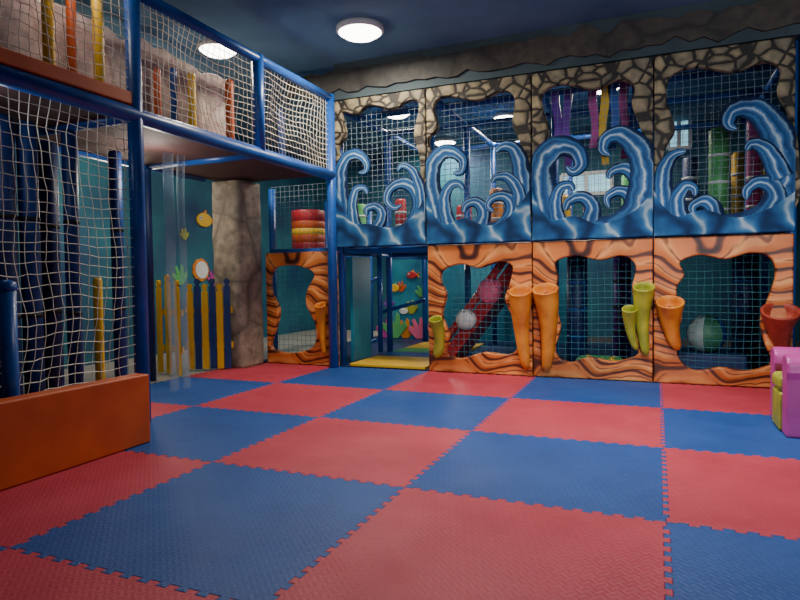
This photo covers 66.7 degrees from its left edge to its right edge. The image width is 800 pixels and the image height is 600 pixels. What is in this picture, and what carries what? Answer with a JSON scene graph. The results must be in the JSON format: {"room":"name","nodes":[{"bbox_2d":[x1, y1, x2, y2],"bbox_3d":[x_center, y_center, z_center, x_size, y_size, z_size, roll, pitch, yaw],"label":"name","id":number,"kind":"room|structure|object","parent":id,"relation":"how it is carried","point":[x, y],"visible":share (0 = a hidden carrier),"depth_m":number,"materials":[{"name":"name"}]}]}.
{"room":"indoor playground","nodes":[
{"label":"indoor playground","id":0,"kind":"room"},
{"bbox_2d":[15,134,314,375],"bbox_3d":[-3.740,-0.760,5.579,0.100,3.000,11.200,0,2,23],"label":"wall","id":1,"kind":"structure","parent":0,"point":[177,202],"depth_m":7.57,"materials":[{"name":"paint"}]},
{"bbox_2d":[172,264,187,284],"bbox_3d":[-2.786,-0.322,7.695,0.020,0.264,0.276,0,2,23],"label":"cutout","id":2,"kind":"object","parent":1,"relation":"attached to","point":[181,276],"visible":0.94,"depth_m":7.69,"materials":[{"name":"green plastic"}]},
{"bbox_2d":[179,228,188,239],"bbox_3d":[-2.756,-0.844,7.763,0.020,0.154,0.161,0,2,23],"label":"cutout","id":3,"kind":"object","parent":1,"relation":"attached to","point":[184,235],"visible":1,"depth_m":7.75,"materials":[{"name":"paint"}]},
{"bbox_2d":[23,329,377,393],"bbox_3d":[-2.015,0.645,7.489,1.560,0.012,6.350,0,2,23],"label":"trim","id":4,"kind":"structure","parent":1,"relation":"attached to","point":[308,335],"depth_m":6.82,"materials":[{"name":"tile"}]},
{"bbox_2d":[156,275,184,375],"bbox_3d":[-2.140,0.225,5.641,0.413,0.920,0.046,1,3,39],"label":"picket fence","id":5,"kind":"object","parent":4,"relation":"on","point":[168,312],"visible":1,"depth_m":5.62,"materials":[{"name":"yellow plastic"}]},
{"bbox_2d":[185,278,233,369],"bbox_3d":[-1.861,0.231,5.934,0.448,0.880,0.046,-1,2,-8],"label":"picket fence","id":6,"kind":"object","parent":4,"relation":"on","point":[194,310],"visible":1,"depth_m":5.91,"materials":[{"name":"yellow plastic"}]},
{"bbox_2d":[192,258,208,281],"bbox_3d":[-2.628,-0.397,8.042,0.040,0.305,0.302,0,2,23],"label":"cutout","id":7,"kind":"object","parent":1,"relation":"attached to","point":[200,270],"visible":0.95,"depth_m":8.00,"materials":[{"name":"orange paint"}]},
{"bbox_2d":[196,210,212,226],"bbox_3d":[-2.590,-1.091,8.126,0.042,0.236,0.352,0,2,23],"label":"cutout","id":8,"kind":"object","parent":1,"relation":"attached to","point":[203,219],"visible":0.99,"depth_m":8.08,"materials":[{"name":"yellow plastic"}]},
{"bbox_2d":[207,270,214,285],"bbox_3d":[-2.543,-0.300,8.270,0.020,0.220,0.230,0,2,23],"label":"cutout","id":9,"kind":"object","parent":1,"relation":"attached to","point":[210,272],"visible":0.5,"depth_m":8.22,"materials":[{"name":"plastic"}]},
{"bbox_2d":[54,0,799,158],"bbox_3d":[0.064,-2.300,3.910,8.200,0.100,11.200,0,2,23],"label":"ceiling","id":10,"kind":"structure","parent":0,"point":[301,37],"depth_m":5.31,"materials":[{"name":"paint"}]},
{"bbox_2d":[197,38,236,58],"bbox_3d":[-1.634,-2.240,5.460,0.360,0.084,0.360,0,2,23],"label":"ceiling lamp","id":11,"kind":"object","parent":10,"relation":"attached to","point":[201,44],"visible":0.55,"depth_m":5.37,"materials":[{"name":"white plastic"}]},
{"bbox_2d":[199,44,235,58],"bbox_3d":[-1.634,-2.219,5.460,0.323,0.040,0.323,0,2,23],"label":"diffuser","id":12,"kind":"object","parent":11,"relation":"attached to","point":[209,47],"depth_m":5.39,"materials":[{"name":"white plastic"}]},
{"bbox_2d":[336,17,383,42],"bbox_3d":[-0.336,-2.244,5.103,0.403,0.084,0.403,0,2,23],"label":"ceiling lamp","id":13,"kind":"object","parent":10,"relation":"attached to","point":[355,29],"visible":1,"depth_m":5.00,"materials":[{"name":"white plastic"}]},
{"bbox_2d":[338,24,381,42],"bbox_3d":[-0.335,-2.222,5.103,0.361,0.040,0.361,0,2,23],"label":"diffuser","id":14,"kind":"object","parent":13,"relation":"attached to","point":[360,33],"depth_m":5.03,"materials":[{"name":"white plastic"}]},
{"bbox_2d":[383,107,409,118],"bbox_3d":[-0.038,-2.339,7.649,0.360,0.084,0.360,0,2,23],"label":"ceiling lamp","id":15,"kind":"object","parent":10,"relation":"attached to","point":[400,116],"visible":0.36,"depth_m":7.62,"materials":[{"name":"white plastic"}]},
{"bbox_2d":[388,114,409,118],"bbox_3d":[-0.037,-2.317,7.650,0.323,0.040,0.323,0,2,23],"label":"diffuser","id":16,"kind":"object","parent":15,"relation":"attached to","point":[401,116],"depth_m":7.66,"materials":[{"name":"white plastic"}]},
{"bbox_2d":[435,137,456,145],"bbox_3d":[0.690,-2.408,9.319,0.360,0.084,0.360,0,2,23],"label":"ceiling lamp","id":17,"kind":"object","parent":10,"relation":"attached to","point":[446,140],"visible":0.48,"depth_m":9.19,"materials":[{"name":"white plastic"}]},
{"bbox_2d":[435,141,454,145],"bbox_3d":[0.690,-2.386,9.319,0.323,0.040,0.323,0,2,23],"label":"diffuser","id":18,"kind":"object","parent":17,"relation":"attached to","point":[445,142],"depth_m":9.22,"materials":[{"name":"white plastic"}]},
{"bbox_2d":[493,111,512,118],"bbox_3d":[1.365,-2.366,7.906,0.318,0.084,0.318,0,2,23],"label":"ceiling lamp","id":19,"kind":"object","parent":10,"relation":"attached to","point":[506,113],"visible":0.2,"depth_m":7.78,"materials":[{"name":"white plastic"}]},
{"bbox_2d":[494,115,512,118],"bbox_3d":[1.365,-2.344,7.906,0.285,0.040,0.285,0,2,23],"label":"diffuser","id":20,"kind":"object","parent":19,"relation":"attached to","point":[499,116],"depth_m":7.79,"materials":[{"name":"white plastic"}]},
{"bbox_2d":[312,110,799,341],"bbox_3d":[2.278,-0.965,9.168,8.200,3.000,0.100,0,2,23],"label":"wall","id":21,"kind":"structure","parent":0,"point":[720,299],"depth_m":8.87,"materials":[{"name":"paint"}]},
{"bbox_2d":[560,170,613,195],"bbox_3d":[2.717,-1.693,8.864,0.753,0.349,0.060,0,2,23],"label":"window","id":22,"kind":"structure","parent":21,"relation":"in","point":[602,186],"depth_m":8.82,"materials":[{"name":"white plastic"}]},
{"bbox_2d":[667,120,691,150],"bbox_3d":[3.838,-2.343,8.364,0.324,0.568,0.060,0,2,23],"label":"window","id":23,"kind":"structure","parent":21,"relation":"in","point":[686,133],"depth_m":8.34,"materials":[{"name":"white plastic"}]},
{"bbox_2d":[334,0,799,100],"bbox_3d":[1.931,-2.136,4.943,5.561,0.347,0.080,0,2,23],"label":"wall","id":24,"kind":"structure","parent":0,"point":[748,35],"depth_m":5.11,"materials":[{"name":"paint"}]},
{"bbox_2d":[286,0,799,99],"bbox_3d":[1.617,-2.142,5.019,6.000,0.322,0.025,0,2,23],"label":"trim","id":25,"kind":"structure","parent":24,"relation":"attached to","point":[762,15],"depth_m":5.09,"materials":[{"name":"grey paint"}]},
{"bbox_2d":[376,336,799,361],"bbox_3d":[0.103,0.778,4.021,8.200,0.060,11.200,0,2,23],"label":"floor","id":26,"kind":"structure","parent":0,"point":[684,342],"depth_m":8.13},
{"bbox_2d":[0,0,338,421],"bbox_3d":[-2.163,-0.716,3.910,1.276,2.989,5.002,0,2,23],"label":"metal frame","id":27,"kind":"object","parent":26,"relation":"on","point":[157,143],"visible":0.73,"depth_m":4.02,"materials":[{"name":"blue plastic"}]},
{"bbox_2d":[41,0,55,64],"bbox_3d":[-1.987,-1.631,3.427,0.064,0.950,0.064,0,2,23],"label":"pole","id":28,"kind":"object","parent":27,"relation":"on","point":[49,12],"visible":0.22,"depth_m":3.41,"materials":[{"name":"yellow plastic"}]},
{"bbox_2d":[37,140,64,389],"bbox_3d":[-2.387,-0.211,4.159,0.125,1.729,0.123,0,2,23],"label":"upright","id":29,"kind":"object","parent":27,"relation":"attached to","point":[46,174],"visible":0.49,"depth_m":4.11,"materials":[{"name":"blue plastic"}]},
{"bbox_2d":[0,0,128,88],"bbox_3d":[-2.131,-1.658,2.540,0.091,0.974,2.424,0,2,23],"label":"safety net","id":30,"kind":"object","parent":27,"relation":"attached to","point":[9,4],"visible":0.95,"depth_m":3.31,"materials":[{"name":"beige fabric"}]},
{"bbox_2d":[0,87,135,398],"bbox_3d":[-2.063,-0.154,2.572,0.078,1.764,2.424,0,2,23],"label":"safety net","id":31,"kind":"object","parent":27,"relation":"attached to","point":[31,103],"visible":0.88,"depth_m":3.25,"materials":[{"name":"white fabric"}]},
{"bbox_2d":[65,0,77,72],"bbox_3d":[-1.956,-1.488,3.628,0.056,0.650,0.056,0,2,23],"label":"pole","id":32,"kind":"object","parent":27,"relation":"on","point":[72,33],"visible":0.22,"depth_m":3.60,"materials":[{"name":"orange plastic"}]},
{"bbox_2d":[61,129,84,385],"bbox_3d":[-2.078,-0.205,3.863,0.094,1.729,0.092,0,2,23],"label":"upright","id":33,"kind":"object","parent":27,"relation":"attached to","point":[68,151],"visible":0.65,"depth_m":3.83,"materials":[{"name":"blue plastic"}]},
{"bbox_2d":[91,0,104,82],"bbox_3d":[-1.856,-1.643,3.737,0.064,0.950,0.064,0,2,23],"label":"pole","id":34,"kind":"object","parent":27,"relation":"on","point":[99,5],"visible":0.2,"depth_m":3.71,"materials":[{"name":"yellow plastic"}]},
{"bbox_2d":[93,278,104,380],"bbox_3d":[-1.913,0.258,3.869,0.056,0.799,0.056,0,2,23],"label":"pole","id":35,"kind":"object","parent":27,"relation":"attached to","point":[98,289],"visible":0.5,"depth_m":3.85,"materials":[{"name":"yellow plastic"}]},
{"bbox_2d":[0,0,225,135],"bbox_3d":[-2.252,-1.497,3.428,0.050,0.690,3.850,0,2,23],"label":"board","id":36,"kind":"object","parent":27,"relation":"on","point":[26,5],"visible":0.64,"depth_m":4.10,"materials":[{"name":"beige wood"}]},
{"bbox_2d":[108,150,127,376],"bbox_3d":[-2.083,-0.227,4.493,0.094,1.729,0.092,0,2,23],"label":"upright","id":37,"kind":"object","parent":27,"relation":"attached to","point":[116,303],"visible":0.68,"depth_m":4.46,"materials":[{"name":"blue plastic"}]},
{"bbox_2d":[153,68,161,115],"bbox_3d":[-1.668,-1.387,4.184,0.048,0.400,0.048,0,2,23],"label":"pole","id":38,"kind":"object","parent":27,"relation":"on","point":[155,81],"visible":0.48,"depth_m":4.16,"materials":[{"name":"orange plastic"}]},
{"bbox_2d":[170,67,177,120],"bbox_3d":[-1.659,-1.447,4.462,0.048,0.500,0.048,0,2,23],"label":"pole","id":39,"kind":"object","parent":27,"relation":"on","point":[174,76],"visible":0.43,"depth_m":4.44,"materials":[{"name":"blue paint"}]},
{"bbox_2d":[187,73,196,126],"bbox_3d":[-1.536,-1.435,4.496,0.060,0.470,0.060,0,2,23],"label":"pole","id":40,"kind":"object","parent":27,"relation":"on","point":[193,83],"visible":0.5,"depth_m":4.47,"materials":[{"name":"yellow plastic"}]},
{"bbox_2d":[140,3,255,144],"bbox_3d":[-1.403,-1.534,4.279,0.072,0.684,1.184,0,2,23],"label":"safety net","id":41,"kind":"object","parent":27,"relation":"on","point":[244,85],"visible":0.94,"depth_m":4.21,"materials":[{"name":"beige fabric"}]},
{"bbox_2d":[225,79,234,138],"bbox_3d":[-1.369,-1.491,4.892,0.068,0.550,0.068,0,2,23],"label":"pole","id":42,"kind":"object","parent":27,"relation":"on","point":[229,100],"visible":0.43,"depth_m":4.86,"materials":[{"name":"orange plastic"}]},
{"bbox_2d":[278,109,284,154],"bbox_3d":[-1.117,-1.525,5.747,0.060,0.550,0.060,0,2,23],"label":"pole","id":43,"kind":"object","parent":27,"relation":"on","point":[282,115],"visible":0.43,"depth_m":5.72,"materials":[{"name":"blue plastic"}]},
{"bbox_2d":[264,69,328,169],"bbox_3d":[-0.923,-1.580,5.389,0.073,0.684,1.104,0,2,22],"label":"safety net","id":44,"kind":"object","parent":27,"relation":"on","point":[273,96],"visible":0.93,"depth_m":5.37,"materials":[{"name":"beige fabric"}]},
{"bbox_2d":[0,363,799,599],"bbox_3d":[-0.247,0.771,3.191,5.019,0.022,5.019,0,2,23],"label":"floor","id":45,"kind":"structure","parent":26,"relation":"on","point":[421,545],"depth_m":2.42,"materials":[{"name":"red rubber"}]},
{"bbox_2d":[0,280,19,397],"bbox_3d":[-1.785,0.350,2.785,0.084,0.884,0.084,0,2,23],"label":"post","id":46,"kind":"object","parent":45,"relation":"on","point":[9,348],"visible":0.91,"depth_m":2.75,"materials":[{"name":"blue plastic"}]},
{"bbox_2d":[212,180,263,367],"bbox_3d":[-1.648,-0.251,6.194,0.383,1.860,0.383,0,2,23],"label":"rock column","id":47,"kind":"structure","parent":45,"relation":"on","point":[236,212],"depth_m":6.03,"materials":[{"name":"grey stone"}]},
{"bbox_2d":[532,238,654,381],"bbox_3d":[1.580,0.086,5.029,0.979,1.165,0.264,0,2,23],"label":"panel","id":48,"kind":"object","parent":45,"relation":"on","point":[546,319],"visible":1,"depth_m":5.07,"materials":[{"name":"orange paint"}]},
{"bbox_2d":[531,56,652,240],"bbox_3d":[1.584,-1.227,5.063,0.973,1.431,0.098,0,2,23],"label":"panel","id":49,"kind":"object","parent":48,"relation":"on","point":[634,218],"visible":1,"depth_m":5.02,"materials":[{"name":"plastic"}]},
{"bbox_2d":[654,233,799,387],"bbox_3d":[2.476,0.088,4.640,0.996,1.165,0.284,0,2,23],"label":"panel","id":50,"kind":"object","parent":45,"relation":"on","point":[779,316],"visible":0.94,"depth_m":4.71,"materials":[{"name":"orange paint"}]},
{"bbox_2d":[654,36,799,235],"bbox_3d":[2.495,-1.224,4.679,1.000,1.431,0.098,0,2,23],"label":"panel","id":51,"kind":"object","parent":50,"relation":"on","point":[776,147],"visible":1,"depth_m":4.60,"materials":[{"name":"plastic"}]},
{"bbox_2d":[770,347,799,437],"bbox_3d":[2.375,0.402,3.340,0.545,0.636,0.530,0,2,23],"label":"armchair","id":52,"kind":"object","parent":45,"relation":"on","point":[784,361],"visible":1,"depth_m":3.26,"materials":[{"name":"plastic"}]},
{"bbox_2d":[264,337,769,388],"bbox_3d":[1.312,0.621,6.861,4.980,0.020,2.820,0,2,23],"label":"trim","id":53,"kind":"structure","parent":26,"relation":"on","point":[507,347],"depth_m":7.25,"materials":[{"name":"blue plastic"}]},
{"bbox_2d":[350,355,428,369],"bbox_3d":[-0.005,0.635,6.227,0.808,0.029,0.650,0,2,23],"label":"floor mat","id":54,"kind":"object","parent":53,"relation":"on","point":[402,362],"visible":0.75,"depth_m":6.08,"materials":[{"name":"yellow plastic"}]},
{"bbox_2d":[380,351,428,356],"bbox_3d":[0.199,0.615,6.711,0.808,0.029,0.360,0,2,23],"label":"floor mat","id":55,"kind":"object","parent":53,"relation":"on","point":[392,353],"visible":0.43,"depth_m":6.73,"materials":[{"name":"blue plastic"}]},
{"bbox_2d":[394,348,428,352],"bbox_3d":[0.351,0.600,7.070,0.808,0.029,0.380,0,2,23],"label":"floor mat","id":56,"kind":"object","parent":53,"relation":"on","point":[423,350],"visible":0.3,"depth_m":7.09,"materials":[{"name":"green plastic"}]},
{"bbox_2d":[405,342,483,349],"bbox_3d":[0.564,0.579,7.576,0.808,0.029,0.680,0,2,23],"label":"floor mat","id":57,"kind":"object","parent":53,"relation":"on","point":[423,344],"visible":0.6,"depth_m":7.58,"materials":[{"name":"yellow plastic"}]},
{"bbox_2d":[392,257,566,343],"bbox_3d":[1.031,-0.009,8.344,2.603,1.139,0.040,0,2,23],"label":"board","id":58,"kind":"object","parent":53,"relation":"on","point":[400,268],"visible":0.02,"depth_m":8.43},
{"bbox_2d":[376,318,386,337],"bbox_3d":[-0.214,0.406,8.854,0.299,0.286,0.020,0,2,23],"label":"cutout","id":59,"kind":"object","parent":58,"relation":"attached to","point":[384,331],"visible":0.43,"depth_m":8.85,"materials":[{"name":"plastic"}]},
{"bbox_2d":[383,312,406,337],"bbox_3d":[-0.078,0.363,8.772,0.391,0.374,0.020,0,2,23],"label":"cutout","id":60,"kind":"object","parent":58,"relation":"attached to","point":[398,328],"visible":0.69,"depth_m":8.74,"materials":[{"name":"green plastic"}]},
{"bbox_2d":[392,282,400,291],"bbox_3d":[-0.072,-0.187,8.758,0.212,0.141,0.042,0,2,23],"label":"cutout","id":61,"kind":"object","parent":58,"relation":"attached to","point":[395,287],"visible":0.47,"depth_m":8.75,"materials":[{"name":"yellow plastic"}]},
{"bbox_2d":[397,281,405,291],"bbox_3d":[0.014,-0.197,8.733,0.161,0.154,0.020,0,2,23],"label":"cutout","id":62,"kind":"object","parent":58,"relation":"attached to","point":[402,286],"visible":1,"depth_m":8.72,"materials":[{"name":"orange plastic"}]},
{"bbox_2d":[399,308,408,313],"bbox_3d":[0.067,0.147,8.713,0.164,0.110,0.042,0,2,23],"label":"cutout","id":63,"kind":"object","parent":58,"relation":"attached to","point":[402,310],"visible":0.98,"depth_m":8.71,"materials":[{"name":"white plastic"}]},
{"bbox_2d":[400,318,413,337],"bbox_3d":[0.076,0.406,8.732,0.299,0.286,0.020,0,2,23],"label":"cutout","id":64,"kind":"object","parent":58,"relation":"attached to","point":[406,334],"visible":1,"depth_m":8.71,"materials":[{"name":"orange paint"}]},
{"bbox_2d":[405,300,417,313],"bbox_3d":[0.160,0.101,8.684,0.207,0.198,0.020,0,2,23],"label":"cutout","id":65,"kind":"object","parent":58,"relation":"attached to","point":[411,309],"visible":0.77,"depth_m":8.67,"materials":[{"name":"paint"}]},
{"bbox_2d":[407,270,418,277],"bbox_3d":[0.183,-0.369,8.643,0.188,0.126,0.042,0,2,23],"label":"cutout","id":66,"kind":"object","parent":58,"relation":"attached to","point":[412,274],"visible":1,"depth_m":8.64,"materials":[{"name":"red plastic"}]},
{"bbox_2d":[408,317,428,338],"bbox_3d":[0.266,0.397,8.628,0.322,0.308,0.020,0,2,23],"label":"cutout","id":67,"kind":"object","parent":58,"relation":"attached to","point":[417,331],"visible":0.8,"depth_m":8.63,"materials":[{"name":"pink plastic"}]},
{"bbox_2d":[415,286,421,296],"bbox_3d":[0.298,-0.128,8.616,0.184,0.176,0.020,0,2,23],"label":"cutout","id":68,"kind":"object","parent":58,"relation":"attached to","point":[419,292],"visible":0.66,"depth_m":8.62,"materials":[{"name":"green plastic"}]},
{"bbox_2d":[268,40,798,380],"bbox_3d":[1.268,-0.677,6.620,4.772,2.633,2.470,0,2,23],"label":"play structure","id":69,"kind":"object","parent":53,"relation":"on","point":[419,252],"depth_m":6.12,"materials":[{"name":"blue plastic"}]},
{"bbox_2d":[271,183,326,249],"bbox_3d":[-0.987,-0.849,6.237,0.783,0.663,0.015,0,2,22],"label":"safety net","id":70,"kind":"object","parent":69,"relation":"on","point":[322,194],"visible":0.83,"depth_m":6.25,"materials":[{"name":"fabric"}]},
{"bbox_2d":[266,251,339,365],"bbox_3d":[-1.032,0.088,6.157,0.825,1.145,0.217,0,2,23],"label":"panel","id":71,"kind":"object","parent":69,"relation":"attached to","point":[317,262],"visible":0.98,"depth_m":6.15,"materials":[{"name":"orange paint"}]},
{"bbox_2d":[273,254,339,352],"bbox_3d":[-0.971,0.090,6.281,0.783,1.103,0.018,0,2,23],"label":"safety net","id":72,"kind":"object","parent":69,"relation":"attached to","point":[296,287],"visible":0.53,"depth_m":6.32,"materials":[{"name":"fabric"}]},
{"bbox_2d":[291,209,324,248],"bbox_3d":[-1.019,-0.762,6.766,0.368,0.450,0.368,0,2,23],"label":"drum","id":73,"kind":"object","parent":69,"relation":"on","point":[316,227],"visible":0.81,"depth_m":6.61,"materials":[{"name":"red plastic"}]},
{"bbox_2d":[350,256,371,360],"bbox_3d":[-0.410,0.083,6.392,0.030,1.067,0.420,0,2,23],"label":"board","id":74,"kind":"object","parent":69,"relation":"attached to","point":[360,280],"visible":1,"depth_m":6.35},
{"bbox_2d":[357,204,365,223],"bbox_3d":[-0.504,-0.922,7.846,0.146,0.620,0.143,0,2,23],"label":"roller","id":75,"kind":"object","parent":69,"relation":"attached to","point":[362,216],"visible":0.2,"depth_m":7.77,"materials":[{"name":"green plastic"}]},
{"bbox_2d":[341,102,419,225],"bbox_3d":[-0.167,-1.233,5.881,0.890,1.356,0.026,0,2,23],"label":"safety net","id":76,"kind":"object","parent":69,"relation":"attached to","point":[366,131],"visible":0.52,"depth_m":5.87,"materials":[{"name":"white fabric"}]},
{"bbox_2d":[335,89,426,247],"bbox_3d":[-0.196,-1.231,5.814,0.960,1.431,0.098,0,2,23],"label":"panel","id":77,"kind":"object","parent":69,"relation":"attached to","point":[351,232],"visible":0.94,"depth_m":5.78,"materials":[{"name":"plastic"}]},
{"bbox_2d":[395,199,406,226],"bbox_3d":[0.014,-0.952,7.789,0.146,0.670,0.143,0,2,23],"label":"roller","id":78,"kind":"object","parent":69,"relation":"attached to","point":[402,210],"visible":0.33,"depth_m":7.72,"materials":[{"name":"red plastic"}]},
{"bbox_2d":[457,205,471,219],"bbox_3d":[0.768,-0.867,7.257,0.187,0.520,0.184,0,2,23],"label":"roller","id":79,"kind":"object","parent":69,"relation":"on","point":[459,212],"visible":0.1,"depth_m":7.19,"materials":[{"name":"red plastic"}]},
{"bbox_2d":[433,96,512,219],"bbox_3d":[0.724,-1.231,5.503,0.890,1.356,0.020,0,2,23],"label":"safety net","id":80,"kind":"object","parent":69,"relation":"attached to","point":[444,111],"visible":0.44,"depth_m":5.52,"materials":[{"name":"white fabric"}]},
{"bbox_2d":[447,262,512,357],"bbox_3d":[0.853,0.082,6.228,0.969,1.176,0.820,0,2,23],"label":"slide","id":81,"kind":"object","parent":69,"relation":"attached to","point":[484,312],"visible":0.77,"depth_m":5.97,"materials":[{"name":"red plastic"}]},
{"bbox_2d":[443,264,516,357],"bbox_3d":[0.740,0.095,5.549,0.890,1.103,0.017,0,2,23],"label":"safety net","id":82,"kind":"object","parent":69,"relation":"attached to","point":[451,280],"visible":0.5,"depth_m":5.58,"materials":[{"name":"fabric"}]},
{"bbox_2d":[428,242,532,375],"bbox_3d":[0.690,0.083,5.409,0.978,1.165,0.256,0,2,23],"label":"panel","id":83,"kind":"object","parent":69,"relation":"attached to","point":[519,294],"visible":0.98,"depth_m":5.43,"materials":[{"name":"paint"}]},
{"bbox_2d":[425,74,531,243],"bbox_3d":[0.691,-1.229,5.440,0.970,1.431,0.098,0,2,23],"label":"panel","id":84,"kind":"object","parent":83,"relation":"on","point":[515,224],"visible":0.98,"depth_m":5.38,"materials":[{"name":"plastic"}]},
{"bbox_2d":[490,188,502,221],"bbox_3d":[1.159,-0.974,7.305,0.166,0.720,0.164,0,2,23],"label":"roller","id":85,"kind":"object","parent":69,"relation":"on","point":[494,205],"visible":0.32,"depth_m":7.23,"materials":[{"name":"orange paint"}]},
{"bbox_2d":[562,195,570,216],"bbox_3d":[1.880,-0.893,6.895,0.125,0.570,0.123,0,2,23],"label":"roller","id":86,"kind":"object","parent":69,"relation":"on","point":[567,212],"visible":0.09,"depth_m":6.83,"materials":[{"name":"yellow plastic"}]},
{"bbox_2d":[392,95,761,223],"bbox_3d":[1.658,-1.281,6.474,3.793,1.362,0.024,0,2,23],"label":"safety net","id":87,"kind":"object","parent":69,"relation":"on","point":[593,173],"visible":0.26,"depth_m":6.35,"materials":[{"name":"fabric"}]},
{"bbox_2d":[543,82,637,214],"bbox_3d":[1.615,-1.229,5.127,0.890,1.356,0.016,0,2,23],"label":"safety net","id":88,"kind":"object","parent":69,"relation":"attached to","point":[619,88],"visible":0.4,"depth_m":5.13,"materials":[{"name":"fabric"}]},
{"bbox_2d":[556,256,637,361],"bbox_3d":[1.631,0.097,5.173,0.890,1.103,0.026,0,2,24],"label":"safety net","id":89,"kind":"object","parent":69,"relation":"attached to","point":[626,259],"visible":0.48,"depth_m":5.16,"materials":[{"name":"fabric"}]},
{"bbox_2d":[621,175,628,205],"bbox_3d":[2.524,-0.996,6.728,0.146,0.770,0.143,0,2,23],"label":"roller","id":90,"kind":"object","parent":69,"relation":"on","point":[622,178],"visible":0.04,"depth_m":6.69,"materials":[{"name":"green plastic"}]},
{"bbox_2d":[682,157,698,213],"bbox_3d":[3.011,-1.036,6.303,0.166,0.870,0.164,0,2,23],"label":"roller","id":91,"kind":"object","parent":69,"relation":"on","point":[695,170],"visible":0.27,"depth_m":6.23,"materials":[{"name":"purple plastic"}]},
{"bbox_2d":[708,127,729,213],"bbox_3d":[2.878,-1.056,5.490,0.177,0.970,0.174,0,2,23],"label":"roller","id":92,"kind":"object","parent":69,"relation":"on","point":[717,182],"visible":0.56,"depth_m":5.42,"materials":[{"name":"green plastic"}]},
{"bbox_2d":[678,254,772,369],"bbox_3d":[2.522,0.099,4.795,0.890,1.103,0.017,0,2,24],"label":"safety net","id":93,"kind":"object","parent":69,"relation":"attached to","point":[743,255],"visible":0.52,"depth_m":4.77,"materials":[{"name":"fabric"}]},
{"bbox_2d":[665,64,787,213],"bbox_3d":[2.506,-1.227,4.751,0.890,1.356,0.020,0,2,23],"label":"safety net","id":94,"kind":"object","parent":69,"relation":"attached to","point":[770,70],"visible":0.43,"depth_m":4.75,"materials":[{"name":"fabric"}]},
{"bbox_2d":[731,152,744,212],"bbox_3d":[3.384,-1.034,6.092,0.125,0.870,0.123,0,2,23],"label":"roller","id":95,"kind":"object","parent":69,"relation":"on","point":[735,163],"visible":0.49,"depth_m":6.04,"materials":[{"name":"yellow plastic"}]},
{"bbox_2d":[745,121,762,210],"bbox_3d":[3.140,-1.080,5.378,0.146,1.020,0.143,0,2,23],"label":"roller","id":96,"kind":"object","parent":69,"relation":"on","point":[756,195],"visible":0.23,"depth_m":5.33,"materials":[{"name":"plastic"}]},
{"bbox_2d":[566,256,587,361],"bbox_3d":[1.779,0.091,6.110,0.208,1.079,0.205,0,2,23],"label":"bag","id":97,"kind":"object","parent":53,"relation":"on","point":[577,290],"visible":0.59,"depth_m":6.03,"materials":[{"name":"blue fabric"}]},
{"bbox_2d":[576,355,623,360],"bbox_3d":[1.862,0.587,5.660,0.450,0.116,0.450,0,2,23],"label":"ring","id":98,"kind":"object","parent":53,"relation":"on","point":[584,356],"visible":0.21,"depth_m":5.75,"materials":[{"name":"green plastic"}]},
{"bbox_2d":[613,256,630,357],"bbox_3d":[2.359,0.071,6.461,0.187,1.079,0.184,0,2,23],"label":"bag","id":99,"kind":"object","parent":53,"relation":"on","point":[625,350],"visible":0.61,"depth_m":6.39,"materials":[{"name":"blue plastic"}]},
{"bbox_2d":[677,348,747,369],"bbox_3d":[2.751,0.553,5.447,0.580,0.179,0.500,0,2,23],"label":"step block","id":100,"kind":"object","parent":53,"relation":"on","point":[726,356],"visible":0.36,"depth_m":5.23,"materials":[{"name":"blue plastic"}]},
{"bbox_2d":[686,315,726,351],"bbox_3d":[2.727,0.300,5.414,0.329,0.330,0.330,0,2,23],"label":"ball","id":101,"kind":"object","parent":100,"relation":"on","point":[703,328],"visible":0.93,"depth_m":5.30,"materials":[{"name":"green plastic"}]},
{"bbox_2d":[731,253,758,368],"bbox_3d":[3.190,0.091,5.623,0.229,1.079,0.225,0,2,23],"label":"bag","id":102,"kind":"object","parent":53,"relation":"on","point":[751,303],"visible":0.63,"depth_m":5.53,"materials":[{"name":"blue fabric"}]},
{"bbox_3d":[-1.945,0.844,1.738,1.021,0.022,1.021,0,2,23],"label":"tile","id":103,"kind":"structure","parent":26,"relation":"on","visible":0},
{"bbox_2d":[0,373,149,490],"bbox_3d":[-1.796,0.622,2.355,0.095,0.371,2.070,0,2,23],"label":"partition","id":104,"kind":"object","parent":103,"relation":"on","point":[47,432],"visible":1,"depth_m":2.84,"materials":[{"name":"orange leather"}]},
{"bbox_3d":[-2.867,0.842,2.127,1.021,0.022,1.021,0,2,23],"label":"tile","id":105,"kind":"structure","parent":26,"relation":"on","visible":0},
{"bbox_3d":[-2.539,0.753,2.799,0.880,0.096,2.300,0,2,23],"label":"pad","id":106,"kind":"object","parent":105,"relation":"on","visible":0},
{"bbox_2d":[0,113,23,397],"bbox_3d":[-2.285,-0.189,3.499,0.166,1.729,0.164,0,2,23],"label":"upright","id":107,"kind":"object","parent":106,"relation":"on","point":[10,139],"visible":0.42,"depth_m":3.45,"materials":[{"name":"blue plastic"}]},
{"bbox_2d":[15,120,45,393],"bbox_3d":[-2.219,-0.196,3.656,0.114,1.729,0.113,0,2,23],"label":"upright","id":108,"kind":"object","parent":106,"relation":"on","point":[19,129],"visible":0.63,"depth_m":3.62,"materials":[{"name":"blue plastic"}]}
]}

